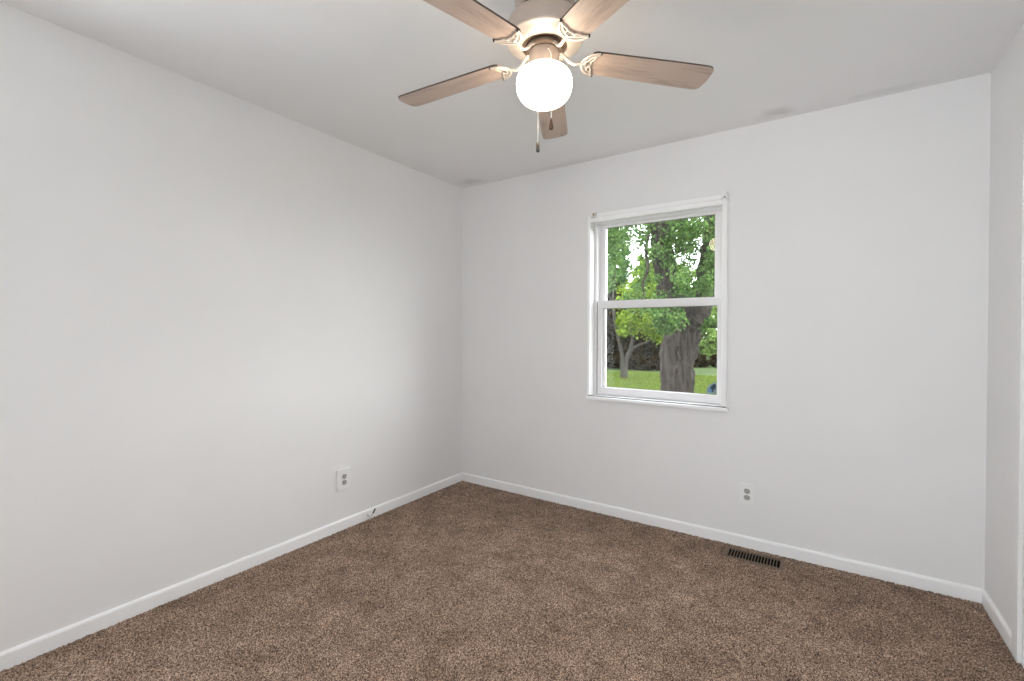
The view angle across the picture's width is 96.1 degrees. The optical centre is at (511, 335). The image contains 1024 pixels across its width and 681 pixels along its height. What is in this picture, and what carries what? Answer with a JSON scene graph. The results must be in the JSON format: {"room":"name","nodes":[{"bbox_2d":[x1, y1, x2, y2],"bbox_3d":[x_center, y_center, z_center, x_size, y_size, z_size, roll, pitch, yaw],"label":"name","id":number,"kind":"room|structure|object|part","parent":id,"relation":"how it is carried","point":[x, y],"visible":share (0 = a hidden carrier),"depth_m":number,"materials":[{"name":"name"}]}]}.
{"room":"empty bedroom","nodes":[
{"label":"empty bedroom","id":0,"kind":"room"},
{"bbox_2d":[0,2,462,651],"bbox_3d":[-1.411,0.026,2.492,0.150,2.490,3.356,1,1,34],"label":"wall","id":1,"kind":"structure","parent":0,"point":[216,306],"depth_m":2.16,"materials":[{"name":"white paint"}]},
{"bbox_2d":[0,472,461,671],"bbox_3d":[-1.347,1.197,2.457,0.012,0.090,3.356,1,1,34],"label":"baseboard","id":2,"kind":"structure","parent":1,"relation":"attached to","point":[18,654],"depth_m":2.16,"materials":[{"name":"white wood"}]},
{"bbox_2d":[336,467,350,491],"bbox_3d":[-1.056,0.899,2.886,0.016,0.130,0.096,1,1,34],"label":"wall outlet","id":3,"kind":"object","parent":1,"relation":"attached to","point":[343,476],"visible":1,"depth_m":2.88,"materials":[{"name":"white plastic"}]},
{"bbox_2d":[0,481,1023,680],"bbox_3d":[-0.053,1.254,1.593,3.126,0.060,3.356,1,1,34],"label":"floor","id":4,"kind":"structure","parent":0,"point":[459,581],"depth_m":1.99,"materials":[{"name":"brown carpet"}]},
{"bbox_2d":[723,546,784,570],"bbox_3d":[1.331,1.243,2.535,0.290,0.046,0.136,1,1,34],"label":"floor vent","id":5,"kind":"object","parent":4,"relation":"in","point":[760,559],"visible":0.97,"depth_m":2.55,"materials":[{"name":"brown metal"}]},
{"bbox_2d":[730,548,777,566],"bbox_3d":[1.331,1.226,2.535,0.228,0.010,0.104,1,1,34],"label":"grille","id":6,"kind":"object","parent":5,"relation":"attached to","point":[765,558],"depth_m":2.55,"materials":[{"name":"brown metal"}]},
{"bbox_2d":[0,0,1023,188],"bbox_3d":[-0.038,-1.281,1.580,3.426,0.150,3.636,1,1,34],"label":"ceiling","id":7,"kind":"structure","parent":0,"point":[339,69],"depth_m":2.01,"materials":[{"name":"white paint"}]},
{"bbox_2d":[398,0,713,152],"bbox_3d":[0.077,-0.936,1.587,1.160,0.538,1.173,1,1,34],"label":"ceiling fan","id":8,"kind":"object","parent":7,"relation":"hanging from","point":[542,34],"visible":1,"depth_m":1.54,"materials":[{"name":"beige wood"}]},
{"bbox_3d":[-0.232,-0.952,1.759,0.454,0.007,0.119,-2,7,27],"label":"blade","id":9,"kind":"part","parent":8,"relation":"part of","materials":[{"name":"brown wood"}]},
{"bbox_3d":[-0.161,-0.948,1.313,0.454,0.007,0.119,-3,11,-45],"label":"blade","id":10,"kind":"part","parent":8,"relation":"part of","materials":[{"name":"brown wood"}]},
{"bbox_3d":[0.111,-0.858,1.586,0.191,0.129,0.191,1,1,34],"label":"globe","id":11,"kind":"part","parent":8,"relation":"part of","materials":[{"name":"white glass"}]},
{"bbox_3d":[0.111,-1.002,1.584,0.261,0.021,0.261,1,1,34],"label":"lamp shade","id":12,"kind":"part","parent":8,"relation":"part of","materials":[{"name":"silver metal"}]},
{"bbox_3d":[0.123,-0.832,1.510,0.003,0.255,0.053,0,0,-9],"label":"pull chain","id":13,"kind":"part","parent":8,"relation":"part of","materials":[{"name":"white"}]},
{"bbox_3d":[0.171,-0.952,1.965,0.119,0.007,0.454,-8,-3,9],"label":"blade","id":14,"kind":"part","parent":8,"relation":"part of","materials":[{"name":"brown wood"}]},
{"bbox_3d":[0.286,-0.946,1.242,0.119,0.007,0.454,9,-1,-27],"label":"blade","id":15,"kind":"part","parent":8,"relation":"part of","materials":[{"name":"brown wood"}]},
{"bbox_3d":[0.491,-0.949,1.645,0.454,0.007,0.119,2,-8,-9],"label":"blade","id":16,"kind":"part","parent":8,"relation":"part of","materials":[{"name":"brown wood"}]},
{"bbox_2d":[462,73,990,589],"bbox_3d":[0.925,0.030,3.041,3.426,2.490,0.150,1,1,34],"label":"wall","id":17,"kind":"structure","parent":0,"point":[856,417],"depth_m":2.52,"materials":[{"name":"white paint"}]},
{"bbox_2d":[586,195,728,411],"bbox_3d":[0.940,-0.194,3.010,0.903,1.287,0.190,1,1,34],"label":"window","id":18,"kind":"structure","parent":17,"relation":"in","point":[598,226],"depth_m":3.00,"materials":[{"name":"white"}]},
{"bbox_3d":[0.892,-0.808,2.949,0.839,0.057,0.031,1,1,34],"label":"head casing","id":19,"kind":"part","parent":18,"relation":"part of","materials":[{"name":"white wood"}]},
{"bbox_3d":[0.937,0.435,3.016,0.903,0.030,0.190,1,1,34],"label":"sill","id":20,"kind":"part","parent":18,"relation":"part of","materials":[{"name":"white wood"}]},
{"bbox_3d":[0.949,0.085,3.023,0.813,0.652,0.038,1,1,34],"label":"sash","id":21,"kind":"part","parent":18,"relation":"part of","materials":[{"name":"white plastic"}]},
{"bbox_3d":[0.973,-0.487,3.051,0.798,0.583,0.034,1,1,34],"label":"sash","id":22,"kind":"part","parent":18,"relation":"part of","materials":[{"name":"white plastic"}]},
{"bbox_2d":[706,382,716,393],"bbox_3d":[1.230,0.321,2.838,0.061,0.070,0.001,1,1,34],"label":"window sticker","id":23,"kind":"object","parent":18,"relation":"attached to","point":[711,388],"visible":1,"depth_m":2.83,"materials":[{"name":"blue"}]},
{"bbox_2d":[721,191,727,198],"bbox_3d":[1.249,-0.824,2.703,0.028,0.038,0.048,1,1,34],"label":"bracket","id":24,"kind":"object","parent":18,"relation":"attached to","point":[724,194],"visible":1,"depth_m":2.69,"materials":[{"name":"white plastic"}]},
{"bbox_2d":[462,473,981,603],"bbox_3d":[0.876,1.200,2.983,3.101,0.090,0.012,1,1,34],"label":"baseboard","id":25,"kind":"structure","parent":17,"relation":"attached to","point":[956,590],"depth_m":2.62,"materials":[{"name":"white wood"}]},
{"bbox_2d":[739,482,754,505],"bbox_3d":[1.359,0.915,2.660,0.082,0.124,0.010,1,1,34],"label":"wall outlet","id":26,"kind":"object","parent":17,"relation":"attached to","point":[746,491],"visible":1,"depth_m":2.66,"materials":[{"name":"white plastic"}]},
{"bbox_2d":[985,23,1023,662],"bbox_3d":[1.305,0.051,0.679,0.130,2.490,3.356,1,1,34],"label":"wall","id":27,"kind":"structure","parent":0,"point":[1007,77],"depth_m":1.94,"materials":[{"name":"white paint"}]},
{"bbox_2d":[982,589,1011,651],"bbox_3d":[2.061,1.213,1.954,0.012,0.090,0.408,1,1,34],"label":"baseboard","id":28,"kind":"structure","parent":27,"relation":"attached to","point":[989,606],"depth_m":1.94,"materials":[{"name":"white wood"}]},
{"bbox_2d":[1011,110,1023,662],"bbox_3d":[1.697,0.203,1.395,0.015,2.098,0.920,1,1,34],"label":"trim","id":29,"kind":"structure","parent":27,"relation":"attached to","point":[1018,483],"depth_m":1.74,"materials":[{"name":"white wood"}]},
{"bbox_2d":[1021,510,1023,667],"bbox_3d":[1.756,0.232,1.356,0.130,2.040,0.800,1,1,34],"label":"trim","id":30,"kind":"structure","parent":27,"relation":"attached to","point":[1022,663],"depth_m":1.73,"materials":[{"name":"white wood"}]},
{"label":"outside","id":31,"kind":"structure","parent":0,"visible":0},
{"bbox_2d":[606,357,716,394],"bbox_3d":[24.607,1.727,41.345,120.000,0.400,89.844,1,1,34],"label":"ground","id":32,"kind":"structure","parent":31,"point":[710,370],"depth_m":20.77,"materials":[{"name":"plant"}]},
{"bbox_2d":[606,309,611,346],"bbox_3d":[4.330,-0.654,24.381,2.112,4.747,1.959,1,1,34],"label":"evergreen shrub","id":33,"kind":"object","parent":32,"relation":"on","point":[609,311],"visible":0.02,"depth_m":23.93,"materials":[{"name":"green plant"}]},
{"bbox_2d":[606,278,621,355],"bbox_3d":[6.077,-0.957,28.194,2.216,5.272,2.211,0,0,-9],"label":"evergreen shrub","id":34,"kind":"object","parent":32,"relation":"on","point":[609,348],"visible":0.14,"depth_m":27.68,"materials":[{"name":"green plant"}]},
{"bbox_2d":[607,229,629,319],"bbox_3d":[9.156,-4.969,42.835,3.554,13.064,3.954,0,0,8],"label":"tree","id":35,"kind":"object","parent":32,"relation":"on","point":[621,254],"visible":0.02,"depth_m":42.06,"materials":[{"name":"green plant"}]},
{"bbox_2d":[607,230,633,290],"bbox_3d":[6.336,-3.925,34.065,4.801,11.110,4.686,0,0,-5],"label":"tree","id":36,"kind":"object","parent":32,"relation":"on","point":[624,277],"visible":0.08,"depth_m":32.98,"materials":[{"name":"green plant"}]},
{"bbox_2d":[609,295,645,356],"bbox_3d":[6.187,-0.305,24.329,1.986,4.038,2.060,1,1,34],"label":"evergreen shrub","id":37,"kind":"object","parent":32,"relation":"on","point":[625,342],"visible":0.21,"depth_m":23.90,"materials":[{"name":"green plant"}]},
{"bbox_2d":[606,354,660,370],"bbox_3d":[5.810,1.302,22.328,4.428,0.881,1.183,1,1,34],"label":"hedge","id":38,"kind":"object","parent":32,"relation":"on","point":[635,362],"visible":0.62,"depth_m":21.84,"materials":[{"name":"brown plant"}]},
{"bbox_2d":[612,260,680,378],"bbox_3d":[5.117,-0.704,17.036,2.754,4.807,3.901,0,1,11],"label":"young tree","id":39,"kind":"object","parent":32,"relation":"on","point":[626,321],"visible":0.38,"depth_m":17.07,"materials":[{"name":"green plant"}]},
{"bbox_2d":[642,291,656,357],"bbox_3d":[8.329,-0.577,28.233,2.282,4.528,2.026,0,1,30],"label":"evergreen shrub","id":40,"kind":"object","parent":32,"relation":"on","point":[647,351],"visible":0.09,"depth_m":27.88,"materials":[{"name":"green plant"}]},
{"bbox_2d":[629,249,677,294],"bbox_3d":[11.320,-2.707,36.786,4.538,8.664,4.033,1,1,34],"label":"tree","id":41,"kind":"object","parent":32,"relation":"on","point":[633,269],"visible":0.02,"depth_m":37.16,"materials":[{"name":"green plant"}]},
{"bbox_2d":[646,337,662,356],"bbox_3d":[8.203,-0.380,24.343,1.992,4.201,1.901,1,1,34],"label":"evergreen shrub","id":42,"kind":"object","parent":32,"relation":"on","point":[652,346],"visible":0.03,"depth_m":24.00,"materials":[{"name":"green plant"}]},
{"bbox_2d":[607,215,716,392],"bbox_3d":[3.223,-2.684,7.952,7.938,9.174,7.094,0,1,10],"label":"tree","id":43,"kind":"object","parent":32,"relation":"on","point":[682,328],"visible":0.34,"depth_m":7.70,"materials":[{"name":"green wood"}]},
{"bbox_2d":[678,264,712,307],"bbox_3d":[16.027,-2.630,42.934,6.212,8.436,4.560,1,1,34],"label":"tree","id":44,"kind":"object","parent":32,"relation":"on","point":[694,270],"visible":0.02,"depth_m":42.10,"materials":[{"name":"green plant"}]},
{"bbox_2d":[693,353,708,366],"bbox_3d":[9.700,1.303,24.000,1.080,0.876,1.297,1,1,34],"label":"hedge","id":45,"kind":"object","parent":32,"relation":"on","point":[701,360],"visible":0.72,"depth_m":23.60,"materials":[{"name":"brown plant"}]},
{"bbox_2d":[698,318,716,356],"bbox_3d":[12.340,0.102,29.887,2.684,3.172,2.266,1,1,34],"label":"shrub","id":46,"kind":"object","parent":32,"relation":"on","point":[707,345],"visible":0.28,"depth_m":29.37,"materials":[{"name":"green plant"}]},
{"bbox_2d":[705,306,716,357],"bbox_3d":[14.869,-0.251,33.459,2.532,4.079,2.276,0,0,-4],"label":"shrub","id":47,"kind":"object","parent":32,"relation":"on","point":[714,309],"visible":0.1,"depth_m":33.14,"materials":[{"name":"green plant"}]},
{"bbox_2d":[708,354,716,366],"bbox_3d":[11.029,1.327,23.983,1.378,0.840,1.505,0,1,-21],"label":"hedge","id":48,"kind":"object","parent":32,"relation":"on","point":[713,358],"visible":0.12,"depth_m":24.11,"materials":[{"name":"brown plant"}]}
]}

